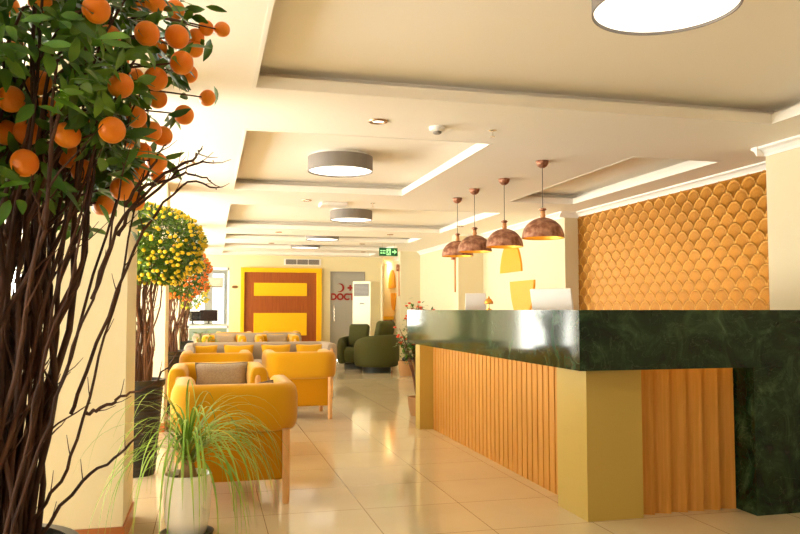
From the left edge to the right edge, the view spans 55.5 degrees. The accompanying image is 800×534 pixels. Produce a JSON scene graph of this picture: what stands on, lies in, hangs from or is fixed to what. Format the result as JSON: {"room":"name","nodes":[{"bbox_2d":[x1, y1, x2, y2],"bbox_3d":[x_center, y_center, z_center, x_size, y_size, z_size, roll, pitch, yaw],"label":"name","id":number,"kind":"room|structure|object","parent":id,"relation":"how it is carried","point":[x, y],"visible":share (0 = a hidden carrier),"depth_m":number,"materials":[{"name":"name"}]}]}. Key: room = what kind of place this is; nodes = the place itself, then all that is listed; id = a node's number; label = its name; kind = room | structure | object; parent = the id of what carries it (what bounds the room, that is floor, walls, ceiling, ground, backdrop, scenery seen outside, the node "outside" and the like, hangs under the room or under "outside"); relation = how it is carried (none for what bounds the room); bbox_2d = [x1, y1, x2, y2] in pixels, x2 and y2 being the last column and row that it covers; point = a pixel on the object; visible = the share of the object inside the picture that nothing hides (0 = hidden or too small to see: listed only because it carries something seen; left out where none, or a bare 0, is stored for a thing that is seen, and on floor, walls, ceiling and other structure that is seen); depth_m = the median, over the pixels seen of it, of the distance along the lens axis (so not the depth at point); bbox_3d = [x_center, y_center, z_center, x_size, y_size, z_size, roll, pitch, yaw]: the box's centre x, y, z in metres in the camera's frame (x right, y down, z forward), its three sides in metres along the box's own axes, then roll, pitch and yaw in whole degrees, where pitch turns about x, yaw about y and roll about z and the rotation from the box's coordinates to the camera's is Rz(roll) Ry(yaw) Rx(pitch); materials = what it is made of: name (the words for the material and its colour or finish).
{"room":"hotel lobby","nodes":[
{"label":"hotel lobby","id":0,"kind":"room"},
{"bbox_2d":[21,62,138,529],"bbox_3d":[-1.736,0.195,4.157,0.510,2.480,0.520,1,-3,-14],"label":"wall column","id":1,"kind":"structure","parent":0,"point":[116,365],"depth_m":3.91,"materials":[{"name":"beige paint"}]},
{"bbox_2d":[75,501,134,533],"bbox_3d":[-1.736,1.388,4.090,0.534,0.090,0.544,1,-3,-14],"label":"baseboard","id":2,"kind":"structure","parent":1,"relation":"attached to","point":[125,528],"depth_m":3.89,"materials":[{"name":"brown wood"}]},
{"bbox_2d":[136,181,170,422],"bbox_3d":[-2.656,0.401,7.802,0.510,2.480,0.650,1,-3,-14],"label":"wall column","id":3,"kind":"structure","parent":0,"point":[160,356],"depth_m":7.54,"materials":[{"name":"beige paint"}]},
{"bbox_2d":[159,414,167,431],"bbox_3d":[-2.656,1.594,7.735,0.534,0.090,0.674,1,-3,-14],"label":"baseboard","id":4,"kind":"structure","parent":3,"relation":"attached to","point":[163,427],"depth_m":7.47,"materials":[{"name":"brown wood"}]},
{"bbox_2d":[169,227,180,349],"bbox_3d":[-3.555,0.603,11.360,0.510,2.480,0.600,1,-3,-14],"label":"wall column","id":5,"kind":"structure","parent":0,"point":[176,317],"depth_m":11.12,"materials":[{"name":"beige paint"}]},
{"bbox_2d":[205,255,382,341],"bbox_3d":[-4.038,0.961,17.700,7.440,2.480,0.150,1,-3,-14],"label":"wall","id":6,"kind":"structure","parent":0,"point":[371,266],"depth_m":18.12,"materials":[{"name":"beige paint"}]},
{"bbox_2d":[187,267,228,340],"bbox_3d":[-4.893,1.094,17.476,1.875,2.190,0.090,1,-3,-14],"label":"window","id":7,"kind":"structure","parent":6,"relation":"in","point":[212,316],"depth_m":17.62,"materials":[{"name":"white glass"}]},
{"bbox_2d":[240,267,321,340],"bbox_3d":[-2.791,1.117,17.882,1.890,2.190,0.090,1,-3,-14],"label":"wall panel","id":8,"kind":"object","parent":6,"relation":"attached to","point":[271,299],"visible":0.79,"depth_m":17.89,"materials":[{"name":"orange paint"}]},
{"bbox_2d":[284,259,320,264],"bbox_3d":[-2.319,-0.118,18.102,0.880,0.150,0.030,1,-3,-14],"label":"air vent","id":9,"kind":"object","parent":6,"relation":"in","point":[286,261],"visible":1,"depth_m":18.09,"materials":[{"name":"white plastic"}]},
{"bbox_2d":[286,259,296,263],"bbox_3d":[-2.581,-0.120,18.026,0.255,0.112,0.010,1,-3,-14],"label":"grille","id":10,"kind":"object","parent":9,"relation":"attached to","point":[288,261],"depth_m":18.03,"materials":[{"name":"beige metal"}]},
{"bbox_2d":[297,261,307,264],"bbox_3d":[-2.319,-0.116,18.092,0.255,0.112,0.010,1,-3,-14],"label":"grille","id":11,"kind":"object","parent":9,"relation":"attached to","point":[298,262],"depth_m":18.09,"materials":[{"name":"beige metal"}]},
{"bbox_2d":[309,260,318,264],"bbox_3d":[-2.057,-0.113,18.158,0.255,0.112,0.010,1,-3,-14],"label":"grille","id":12,"kind":"object","parent":9,"relation":"attached to","point":[311,262],"depth_m":18.15,"materials":[{"name":"beige metal"}]},
{"bbox_2d":[330,271,364,345],"bbox_3d":[-1.245,1.175,18.340,0.898,2.125,0.152,1,-3,-14],"label":"door","id":13,"kind":"structure","parent":6,"relation":"in","point":[341,283],"depth_m":18.31,"materials":[{"name":"grey wood"}]},
{"bbox_2d":[381,263,383,320],"bbox_3d":[-0.432,1.079,18.503,0.068,2.336,0.115,-1,-4,24],"label":"conduit pipe","id":14,"kind":"object","parent":6,"relation":"attached to","point":[382,265],"visible":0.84,"depth_m":18.48,"materials":[{"name":"beige plastic"}]},
{"bbox_2d":[1,0,799,260],"bbox_3d":[-1.039,-0.823,9.701,9.700,0.180,25.200,1,-3,-14],"label":"ceiling","id":15,"kind":"structure","parent":0,"point":[747,60],"depth_m":4.98,"materials":[{"name":"white paint"}]},
{"bbox_2d":[222,250,377,255],"bbox_3d":[-2.266,-0.343,17.188,3.434,0.070,0.894,1,-3,-14],"label":"trim","id":16,"kind":"structure","parent":15,"relation":"attached to","point":[223,251],"depth_m":17.57,"materials":[{"name":"white paint"}]},
{"bbox_2d":[291,244,319,248],"bbox_3d":[-1.924,-0.461,15.448,0.590,0.155,0.590,1,-3,-14],"label":"ceiling lamp","id":17,"kind":"object","parent":15,"relation":"attached to","point":[293,246],"visible":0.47,"depth_m":15.31,"materials":[{"name":"white plastic"}]},
{"bbox_2d":[292,247,315,248],"bbox_3d":[-1.924,-0.399,15.444,0.574,0.008,0.574,1,-3,-14],"label":"diffuser","id":18,"kind":"object","parent":17,"relation":"attached to","point":[292,247],"depth_m":15.49,"materials":[{"name":"white plastic"}]},
{"bbox_2d":[223,243,398,250],"bbox_3d":[-1.832,-0.440,15.470,3.434,0.070,1.144,1,-3,-14],"label":"trim","id":19,"kind":"structure","parent":15,"relation":"attached to","point":[224,245],"depth_m":15.88,"materials":[{"name":"white paint"}]},
{"bbox_2d":[306,235,338,240],"bbox_3d":[-1.391,-0.564,13.625,0.590,0.155,0.590,1,-3,-14],"label":"ceiling lamp","id":20,"kind":"object","parent":15,"relation":"attached to","point":[309,238],"visible":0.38,"depth_m":13.49,"materials":[{"name":"white plastic"}]},
{"bbox_2d":[307,238,337,240],"bbox_3d":[-1.391,-0.502,13.622,0.574,0.008,0.574,1,-3,-14],"label":"diffuser","id":21,"kind":"object","parent":20,"relation":"attached to","point":[309,239],"depth_m":13.68,"materials":[{"name":"white plastic"}]},
{"bbox_2d":[224,233,422,242],"bbox_3d":[-1.377,-0.544,13.628,3.454,0.070,1.044,1,-3,-14],"label":"trim","id":22,"kind":"structure","parent":15,"relation":"attached to","point":[225,236],"depth_m":14.00,"materials":[{"name":"white paint"}]},
{"bbox_2d":[318,201,347,207],"bbox_3d":[-0.802,-0.744,9.105,0.320,0.045,0.240,1,-3,-14],"label":"ceiling light","id":23,"kind":"object","parent":15,"relation":"attached to","point":[323,204],"visible":1,"depth_m":9.01,"materials":[{"name":"white plastic"}]},
{"bbox_2d":[308,149,372,176],"bbox_3d":[-0.543,-0.943,6.920,0.590,0.155,0.590,1,-3,-14],"label":"ceiling lamp","id":24,"kind":"object","parent":15,"relation":"attached to","point":[330,162],"visible":1,"depth_m":6.72,"materials":[{"name":"grey fabric"}]},
{"bbox_2d":[309,166,371,175],"bbox_3d":[-0.543,-0.882,6.916,0.574,0.008,0.574,1,-3,-14],"label":"diffuser","id":25,"kind":"object","parent":24,"relation":"attached to","point":[315,170],"depth_m":6.91,"materials":[{"name":"white plastic"}]},
{"bbox_2d":[330,208,371,222],"bbox_3d":[-0.684,-0.731,10.663,0.590,0.155,0.590,1,-3,-14],"label":"ceiling lamp","id":26,"kind":"object","parent":15,"relation":"attached to","point":[345,215],"visible":0.98,"depth_m":10.45,"materials":[{"name":"white plastic"}]},
{"bbox_2d":[331,218,369,221],"bbox_3d":[-0.684,-0.670,10.659,0.574,0.008,0.574,1,-3,-14],"label":"diffuser","id":27,"kind":"object","parent":26,"relation":"attached to","point":[332,219],"depth_m":10.66,"materials":[{"name":"white plastic"}]},
{"bbox_2d":[232,129,492,195],"bbox_3d":[-0.536,-0.921,6.972,1.884,0.070,2.784,1,-3,-14],"label":"trim","id":28,"kind":"structure","parent":15,"relation":"attached to","point":[477,147],"depth_m":8.10,"materials":[{"name":"white paint"}]},
{"bbox_2d":[224,204,500,232],"bbox_3d":[-0.692,-0.696,10.938,3.524,0.070,2.764,1,-3,-14],"label":"trim","id":29,"kind":"structure","parent":15,"relation":"attached to","point":[485,215],"depth_m":12.10,"materials":[{"name":"white paint"}]},
{"bbox_2d":[369,118,386,124],"bbox_3d":[-0.149,-0.986,5.152,0.130,0.010,0.130,1,-3,-14],"label":"recessed light","id":30,"kind":"object","parent":15,"relation":"in","point":[377,121],"visible":1,"depth_m":5.16,"materials":[{"name":"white metal"}]},
{"bbox_2d":[379,244,397,255],"bbox_3d":[-0.223,-0.333,14.624,0.360,0.243,0.043,1,-3,-14],"label":"exit sign","id":31,"kind":"object","parent":15,"relation":"hanging from","point":[382,251],"visible":1,"depth_m":14.61,"materials":[{"name":"green plastic"}]},
{"bbox_2d":[429,125,444,134],"bbox_3d":[0.261,-0.956,5.326,0.110,0.050,0.110,1,-3,-14],"label":"smoke detector","id":32,"kind":"object","parent":15,"relation":"attached to","point":[436,129],"visible":1,"depth_m":5.29,"materials":[{"name":"white plastic"}]},
{"bbox_2d":[442,197,472,256],"bbox_3d":[0.656,-0.456,8.683,0.364,0.668,0.364,1,-3,-14],"label":"pendant lamp","id":33,"kind":"object","parent":15,"relation":"hanging from","point":[451,249],"visible":0.74,"depth_m":8.60,"materials":[{"name":"brown metal"}]},
{"bbox_2d":[458,188,491,252],"bbox_3d":[0.788,-0.493,8.036,0.364,0.668,0.364,1,-3,-14],"label":"pendant lamp","id":34,"kind":"object","parent":15,"relation":"hanging from","point":[474,243],"visible":0.97,"depth_m":7.92,"materials":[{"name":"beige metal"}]},
{"bbox_2d":[488,129,496,137],"bbox_3d":[0.661,-0.951,5.417,0.060,0.049,0.060,1,-3,-14],"label":"sprinkler head","id":35,"kind":"object","parent":15,"relation":"attached to","point":[490,130],"visible":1,"depth_m":5.40},
{"bbox_2d":[486,178,522,248],"bbox_3d":[1.018,-0.528,7.415,0.364,0.668,0.364,1,-3,-14],"label":"pendant lamp","id":36,"kind":"object","parent":15,"relation":"hanging from","point":[503,238],"visible":1,"depth_m":7.30,"materials":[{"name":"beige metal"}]},
{"bbox_2d":[252,0,799,124],"bbox_3d":[1.234,-1.126,3.335,3.534,0.070,3.074,1,-3,-14],"label":"trim","id":37,"kind":"structure","parent":15,"relation":"attached to","point":[259,82],"depth_m":4.74,"materials":[{"name":"white paint"}]},
{"bbox_2d":[522,160,564,239],"bbox_3d":[1.223,-0.579,6.519,0.364,0.668,0.364,1,-3,-14],"label":"pendant lamp","id":38,"kind":"object","parent":15,"relation":"hanging from","point":[542,228],"visible":1,"depth_m":6.41,"materials":[{"name":"orange metal"}]},
{"bbox_2d":[509,157,721,203],"bbox_3d":[2.027,-0.875,7.787,0.854,0.070,2.754,1,-3,-14],"label":"trim","id":39,"kind":"structure","parent":15,"relation":"attached to","point":[695,164],"depth_m":7.91,"materials":[{"name":"white paint"}]},
{"bbox_2d":[591,0,743,35],"bbox_3d":[1.112,-1.154,3.187,0.600,0.155,0.600,1,-3,-14],"label":"ceiling lamp","id":40,"kind":"object","parent":15,"relation":"attached to","point":[626,17],"visible":1,"depth_m":3.26,"materials":[{"name":"white plastic"}]},
{"bbox_2d":[398,251,419,359],"bbox_3d":[0.202,0.903,16.677,0.440,2.480,0.190,1,-3,-14],"label":"wall","id":41,"kind":"structure","parent":0,"point":[409,262],"depth_m":16.61,"materials":[{"name":"beige paint"}]},
{"bbox_2d":[396,264,399,295],"bbox_3d":[-0.047,0.291,16.654,0.070,0.700,0.090,1,-3,-14],"label":"wall light","id":42,"kind":"object","parent":41,"relation":"attached to","point":[397,265],"visible":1,"depth_m":16.64,"materials":[{"name":"brown metal"}]},
{"bbox_2d":[128,361,799,533],"bbox_3d":[-1.039,1.792,9.553,9.700,0.100,25.200,1,-3,-14],"label":"floor","id":43,"kind":"structure","parent":0,"point":[368,468],"depth_m":4.98,"materials":[{"name":"beige tile"}]},
{"bbox_2d":[0,0,230,533],"bbox_3d":[-0.869,0.217,1.628,1.005,2.150,0.986,1,-3,-14],"label":"tree","id":44,"kind":"object","parent":43,"relation":"on","point":[49,165],"visible":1,"depth_m":1.59,"materials":[{"name":"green plant"}]},
{"bbox_2d":[133,201,207,477],"bbox_3d":[-1.940,0.512,5.620,1.034,2.012,1.030,1,-3,-14],"label":"fruit tree","id":45,"kind":"object","parent":43,"relation":"on","point":[152,260],"visible":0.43,"depth_m":5.50,"materials":[{"name":"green plant"}]},
{"bbox_2d":[74,379,290,533],"bbox_3d":[-1.052,1.004,4.070,0.924,0.855,1.126,-1,-3,12],"label":"potted plant","id":46,"kind":"object","parent":43,"relation":"on","point":[187,490],"visible":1,"depth_m":3.97,"materials":[{"name":"green plant"}]},
{"bbox_2d":[163,468,211,533],"bbox_3d":[-1.142,1.270,4.082,0.254,0.325,0.254,1,-3,-14],"label":"pot","id":47,"kind":"object","parent":43,"relation":"on","point":[181,521],"depth_m":3.98,"materials":[{"name":"white ceramic"}]},
{"bbox_2d":[167,245,212,413],"bbox_3d":[-2.744,0.693,8.980,1.045,2.031,1.041,1,-3,-14],"label":"fruit tree","id":48,"kind":"object","parent":43,"relation":"on","point":[174,294],"visible":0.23,"depth_m":8.89,"materials":[{"name":"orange plant"}]},
{"bbox_2d":[180,277,211,349],"bbox_3d":[-3.573,0.922,12.317,1.000,1.949,0.988,1,-3,-18],"label":"fruit tree","id":49,"kind":"object","parent":43,"relation":"on","point":[184,327],"visible":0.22,"depth_m":12.27,"materials":[{"name":"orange plant"}]},
{"bbox_2d":[185,331,217,341],"bbox_3d":[-2.990,1.414,11.559,0.513,0.882,0.508,2,-4,-31],"label":"leafy plant","id":50,"kind":"object","parent":43,"relation":"on","point":[190,331],"visible":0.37,"depth_m":11.54,"materials":[{"name":"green plant"}]},
{"bbox_2d":[179,350,253,362],"bbox_3d":[-2.038,1.308,8.428,0.790,0.740,0.739,1,-3,-14],"label":"armchair","id":51,"kind":"object","parent":43,"relation":"on","point":[187,356],"visible":0.29,"depth_m":8.11,"materials":[{"name":"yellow fabric"}]},
{"bbox_2d":[167,362,267,462],"bbox_3d":[-1.539,1.194,6.413,0.790,0.740,0.739,1,-3,-14],"label":"armchair","id":52,"kind":"object","parent":43,"relation":"on","point":[256,372],"visible":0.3,"depth_m":6.17,"materials":[{"name":"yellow fabric"}]},
{"bbox_2d":[195,362,247,384],"bbox_3d":[-1.537,0.946,6.541,0.447,0.250,0.148,1,-3,-13],"label":"throw pillow","id":53,"kind":"object","parent":52,"relation":"on","point":[207,373],"visible":0.72,"depth_m":6.50,"materials":[{"name":"beige fabric"}]},
{"bbox_2d":[202,335,246,341],"bbox_3d":[-3.224,1.617,13.897,0.790,0.740,0.739,1,-3,-14],"label":"armchair","id":54,"kind":"object","parent":43,"relation":"on","point":[239,338],"visible":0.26,"depth_m":13.66,"materials":[{"name":"yellow fabric"}]},
{"bbox_2d":[214,335,235,341],"bbox_3d":[-3.221,1.374,14.024,0.400,0.251,0.138,1,-3,-14],"label":"throw pillow","id":55,"kind":"object","parent":54,"relation":"on","point":[220,338],"visible":0.53,"depth_m":13.99,"materials":[{"name":"beige fabric"}]},
{"bbox_2d":[170,375,297,503],"bbox_3d":[-1.095,1.114,5.000,0.790,0.740,0.739,1,-3,-14],"label":"armchair","id":56,"kind":"object","parent":43,"relation":"on","point":[281,394],"visible":0.72,"depth_m":4.69,"materials":[{"name":"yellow fabric"}]},
{"bbox_2d":[259,380,273,382],"bbox_3d":[-1.014,0.877,4.880,0.451,0.302,0.123,1,-3,-13],"label":"throw pillow","id":57,"kind":"object","parent":56,"relation":"on","point":[268,381],"visible":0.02,"depth_m":4.90,"materials":[{"name":"beige fabric"}]},
{"bbox_2d":[216,331,252,332],"bbox_3d":[-3.519,1.744,16.128,0.790,0.740,0.739,1,-3,-14],"label":"armchair","id":58,"kind":"object","parent":43,"relation":"on","point":[217,331],"visible":0.13,"depth_m":15.84,"materials":[{"name":"beige fabric"}]},
{"bbox_2d":[192,333,300,342],"bbox_3d":[-3.012,1.677,14.939,2.060,0.740,0.819,1,-3,-14],"label":"sofa","id":59,"kind":"object","parent":43,"relation":"on","point":[249,336],"visible":0.12,"depth_m":15.17,"materials":[{"name":"beige fabric"}]},
{"bbox_2d":[184,341,336,396],"bbox_3d":[-1.960,1.434,10.652,2.060,0.740,0.819,1,-3,-14],"label":"sofa","id":60,"kind":"object","parent":43,"relation":"on","point":[257,349],"visible":0.24,"depth_m":10.87,"materials":[{"name":"beige fabric"}]},
{"bbox_2d":[195,345,217,352],"bbox_3d":[-2.758,1.216,10.597,0.420,0.251,0.147,1,-3,-14],"label":"throw pillow","id":61,"kind":"object","parent":60,"relation":"on","point":[212,348],"visible":0.24,"depth_m":10.58,"materials":[{"name":"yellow fabric"}]},
{"bbox_2d":[224,344,253,354],"bbox_3d":[-2.273,1.222,10.719,0.420,0.251,0.147,1,-3,-14],"label":"throw pillow","id":62,"kind":"object","parent":60,"relation":"on","point":[227,348],"visible":0.38,"depth_m":10.69,"materials":[{"name":"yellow fabric"}]},
{"bbox_2d":[261,344,290,352],"bbox_3d":[-1.769,1.230,10.846,0.420,0.251,0.147,1,-3,-14],"label":"throw pillow","id":63,"kind":"object","parent":60,"relation":"on","point":[276,348],"visible":0.36,"depth_m":10.82,"materials":[{"name":"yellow fabric"}]},
{"bbox_2d":[296,344,321,351],"bbox_3d":[-1.294,1.236,10.966,0.420,0.251,0.147,1,-3,-14],"label":"throw pillow","id":64,"kind":"object","parent":60,"relation":"on","point":[299,347],"visible":0.44,"depth_m":10.93,"materials":[{"name":"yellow fabric"}]},
{"bbox_2d":[254,334,298,341],"bbox_3d":[-2.302,1.631,14.129,0.790,0.740,0.739,1,-3,-14],"label":"armchair","id":65,"kind":"object","parent":43,"relation":"on","point":[260,337],"visible":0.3,"depth_m":13.90,"materials":[{"name":"yellow fabric"}]},
{"bbox_2d":[267,334,287,341],"bbox_3d":[-2.300,1.387,14.257,0.400,0.251,0.138,1,-3,-14],"label":"throw pillow","id":66,"kind":"object","parent":65,"relation":"on","point":[270,338],"visible":0.52,"depth_m":14.22,"materials":[{"name":"beige fabric"}]},
{"bbox_2d":[263,331,300,334],"bbox_3d":[-2.549,1.758,16.372,0.790,0.740,0.739,1,-3,-14],"label":"armchair","id":67,"kind":"object","parent":43,"relation":"on","point":[264,331],"visible":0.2,"depth_m":16.09,"materials":[{"name":"fabric"}]},
{"bbox_2d":[262,349,335,418],"bbox_3d":[-1.156,1.321,8.651,0.790,0.740,0.739,1,-3,-14],"label":"armchair","id":68,"kind":"object","parent":43,"relation":"on","point":[312,373],"visible":0.81,"depth_m":8.34,"materials":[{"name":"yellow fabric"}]},
{"bbox_2d":[337,324,369,368],"bbox_3d":[-0.892,1.637,15.722,0.798,0.908,0.732,-1,-3,16],"label":"barrel armchair","id":69,"kind":"object","parent":43,"relation":"on","point":[345,345],"visible":0.53,"depth_m":15.63,"materials":[{"name":"green fabric"}]},
{"bbox_2d":[344,347,353,362],"bbox_3d":[-0.901,1.804,15.681,0.665,0.304,0.665,-1,-3,16],"label":"seat cushion","id":70,"kind":"object","parent":69,"relation":"on","point":[348,351],"depth_m":15.39,"materials":[{"name":"green fabric"}]},
{"bbox_2d":[348,324,369,346],"bbox_3d":[-0.857,1.433,15.858,0.437,0.494,0.142,-1,-17,16],"label":"cushion","id":71,"kind":"object","parent":69,"relation":"on","point":[356,331],"depth_m":15.81,"materials":[{"name":"fabric"}]},
{"bbox_2d":[353,281,379,335],"bbox_3d":[-0.749,1.226,16.621,0.510,1.830,0.368,-2,-4,36],"label":"air conditioner","id":72,"kind":"object","parent":43,"relation":"on","point":[366,294],"visible":0.67,"depth_m":16.50,"materials":[{"name":"beige plastic"}]},
{"bbox_2d":[354,321,399,372],"bbox_3d":[-0.424,1.539,14.754,0.817,0.994,0.890,-3,-4,38],"label":"barrel armchair","id":73,"kind":"object","parent":43,"relation":"on","point":[377,353],"visible":0.98,"depth_m":14.44,"materials":[{"name":"green fabric"}]},
{"bbox_2d":[374,321,394,335],"bbox_3d":[-0.311,1.303,14.679,0.161,0.542,0.488,15,7,37],"label":"cushion","id":74,"kind":"object","parent":73,"relation":"on","point":[382,327],"depth_m":14.54,"materials":[{"name":"green fabric"}]},
{"bbox_2d":[383,316,393,320],"bbox_3d":[-0.485,1.788,19.558,0.300,1.040,1.500,1,-3,-14],"label":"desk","id":75,"kind":"object","parent":43,"relation":"on","point":[385,318],"visible":0.21,"depth_m":18.87,"materials":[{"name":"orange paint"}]},
{"bbox_2d":[398,360,414,375],"bbox_3d":[0.126,1.857,13.975,0.320,0.270,0.320,1,-3,-14],"label":"plant pot","id":76,"kind":"object","parent":43,"relation":"on","point":[404,369],"visible":0.67,"depth_m":13.85,"materials":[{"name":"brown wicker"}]},
{"bbox_2d":[393,298,434,415],"bbox_3d":[0.188,1.024,8.711,0.533,1.340,0.422,1,-3,-20],"label":"potted plant","id":77,"kind":"object","parent":43,"relation":"on","point":[411,399],"depth_m":8.68,"materials":[{"name":"green plant"}]},
{"bbox_2d":[408,395,415,415],"bbox_3d":[0.222,1.589,8.695,0.270,0.210,0.270,1,-3,-14],"label":"plant pot","id":78,"kind":"object","parent":77,"relation":"on","point":[411,399],"depth_m":8.61,"materials":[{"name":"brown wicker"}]},
{"bbox_2d":[407,310,799,521],"bbox_3d":[1.617,0.956,6.284,2.230,1.200,3.760,1,-3,-14],"label":"reception desk","id":79,"kind":"object","parent":43,"relation":"on","point":[616,414],"depth_m":4.53,"materials":[{"name":"green stone"}]},
{"bbox_2d":[484,296,492,309],"bbox_3d":[0.750,0.305,6.422,0.076,0.117,0.076,1,-3,-14],"label":"table lamp","id":80,"kind":"object","parent":79,"relation":"on","point":[488,300],"visible":1,"depth_m":6.40,"materials":[{"name":"gold metal"}]},
{"bbox_3d":[1.147,1.210,6.781,0.630,0.750,2.500,1,-3,-14],"label":"desk","id":81,"kind":"object","parent":43,"relation":"on","visible":0},
{"bbox_2d":[465,293,485,309],"bbox_3d":[0.746,0.567,7.490,0.220,0.614,0.180,0,-3,6],"label":"computer monitor","id":82,"kind":"object","parent":81,"relation":"on","point":[473,301],"visible":0.25,"depth_m":7.44,"materials":[{"name":"white plastic"}]},
{"bbox_2d":[530,288,573,309],"bbox_3d":[1.196,0.475,5.874,0.340,0.614,0.180,-2,-4,36],"label":"computer monitor","id":83,"kind":"object","parent":81,"relation":"on","point":[557,298],"visible":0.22,"depth_m":5.83,"materials":[{"name":"white plastic"}]},
{"bbox_2d":[453,235,482,309],"bbox_3d":[1.154,0.690,12.906,0.440,2.480,0.300,1,-3,-14],"label":"wall","id":84,"kind":"structure","parent":0,"point":[469,270],"depth_m":12.79,"materials":[{"name":"beige paint"}]},
{"bbox_2d":[451,257,455,291],"bbox_3d":[0.907,0.077,12.879,0.070,0.700,0.090,1,-3,-14],"label":"wall light","id":85,"kind":"object","parent":84,"relation":"attached to","point":[452,258],"visible":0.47,"depth_m":12.86,"materials":[{"name":"brown metal"}]},
{"bbox_2d":[459,233,479,235],"bbox_3d":[1.199,-0.538,12.796,0.440,0.040,0.070,1,-3,-14],"label":"trim","id":86,"kind":"structure","parent":84,"relation":"attached to","point":[461,234],"depth_m":12.77,"materials":[{"name":"white"}]},
{"bbox_2d":[383,218,578,334],"bbox_3d":[0.736,0.786,16.282,0.400,2.670,13.150,1,-3,-14],"label":"wall","id":87,"kind":"structure","parent":0,"point":[552,264],"depth_m":11.94,"materials":[{"name":"beige paint"}]},
{"bbox_2d":[383,257,397,263],"bbox_3d":[-0.151,-0.175,18.896,0.070,0.075,4.160,1,-3,-14],"label":"trim","id":88,"kind":"structure","parent":87,"relation":"attached to","point":[396,258],"depth_m":19.21,"materials":[{"name":"white paint"}]},
{"bbox_2d":[388,270,395,287],"bbox_3d":[-0.200,0.307,19.145,0.030,0.450,0.700,1,-3,-14],"label":"arc","id":89,"kind":"object","parent":87,"relation":"attached to","point":[392,281],"visible":1,"depth_m":19.04,"materials":[{"name":"orange"}]},
{"bbox_2d":[391,293,395,309],"bbox_3d":[-0.163,0.863,18.968,0.030,0.420,0.500,1,-3,-14],"label":"arc","id":90,"kind":"object","parent":87,"relation":"attached to","point":[393,295],"visible":1,"depth_m":18.90,"materials":[{"name":"orange"}]},
{"bbox_2d":[417,242,449,254],"bbox_3d":[0.851,-0.400,14.931,0.070,0.075,3.650,1,-3,-14],"label":"trim","id":91,"kind":"structure","parent":87,"relation":"attached to","point":[436,248],"depth_m":15.65,"materials":[{"name":"white paint"}]},
{"bbox_2d":[500,248,522,273],"bbox_3d":[1.696,-0.155,11.640,0.030,0.475,0.830,1,-3,-14],"label":"arc","id":92,"kind":"object","parent":87,"relation":"attached to","point":[511,261],"visible":0.76,"depth_m":11.59,"materials":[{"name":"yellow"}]},
{"bbox_2d":[480,212,560,237],"bbox_3d":[1.743,-0.600,11.398,0.070,0.075,3.050,1,-3,-14],"label":"trim","id":93,"kind":"structure","parent":87,"relation":"attached to","point":[554,216],"depth_m":11.26,"materials":[{"name":"white"}]},
{"bbox_2d":[510,280,534,309],"bbox_3d":[1.800,0.493,11.191,0.030,0.580,0.880,1,-3,-14],"label":"arc","id":94,"kind":"object","parent":87,"relation":"attached to","point":[519,290],"visible":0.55,"depth_m":11.18,"materials":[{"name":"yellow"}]},
{"bbox_2d":[559,211,577,217],"bbox_3d":[2.217,-0.684,9.911,0.280,0.075,0.070,1,-3,-14],"label":"trim","id":95,"kind":"structure","parent":87,"relation":"attached to","point":[563,214],"depth_m":9.90,"materials":[{"name":"white"}]},
{"bbox_2d":[766,147,799,309],"bbox_3d":[3.399,0.254,5.203,0.660,2.480,1.640,1,-3,-14],"label":"wall","id":96,"kind":"structure","parent":0,"point":[783,168],"depth_m":5.78,"materials":[{"name":"beige paint"}]},
{"bbox_2d":[751,147,763,156],"bbox_3d":[3.054,-0.901,6.065,0.540,0.075,0.070,1,-3,-14],"label":"trim","id":97,"kind":"structure","parent":96,"relation":"attached to","point":[758,153],"depth_m":5.97,"materials":[{"name":"white paint"}]},
{"bbox_2d":[758,134,799,156],"bbox_3d":[3.045,-0.951,5.182,0.070,0.075,1.640,1,-3,-14],"label":"trim","id":98,"kind":"structure","parent":96,"relation":"attached to","point":[793,142],"depth_m":5.77,"materials":[{"name":"white paint"}]},
{"bbox_3d":[2.936,0.316,7.980,0.200,2.670,4.050,1,-3,-14],"label":"wall","id":99,"kind":"structure","parent":0,"visible":0},
{"bbox_2d":[576,161,765,216],"bbox_3d":[2.800,-0.795,8.030,0.070,0.065,4.010,1,-3,-14],"label":"trim","id":100,"kind":"structure","parent":99,"relation":"attached to","point":[754,168],"depth_m":7.75,"materials":[{"name":"white paint"}]},
{"bbox_2d":[577,170,769,309],"bbox_3d":[2.821,-0.009,7.990,0.013,1.520,4.010,1,-3,-14],"label":"wall panel","id":101,"kind":"object","parent":99,"relation":"attached to","point":[705,247],"depth_m":7.76,"materials":[{"name":"paint"}]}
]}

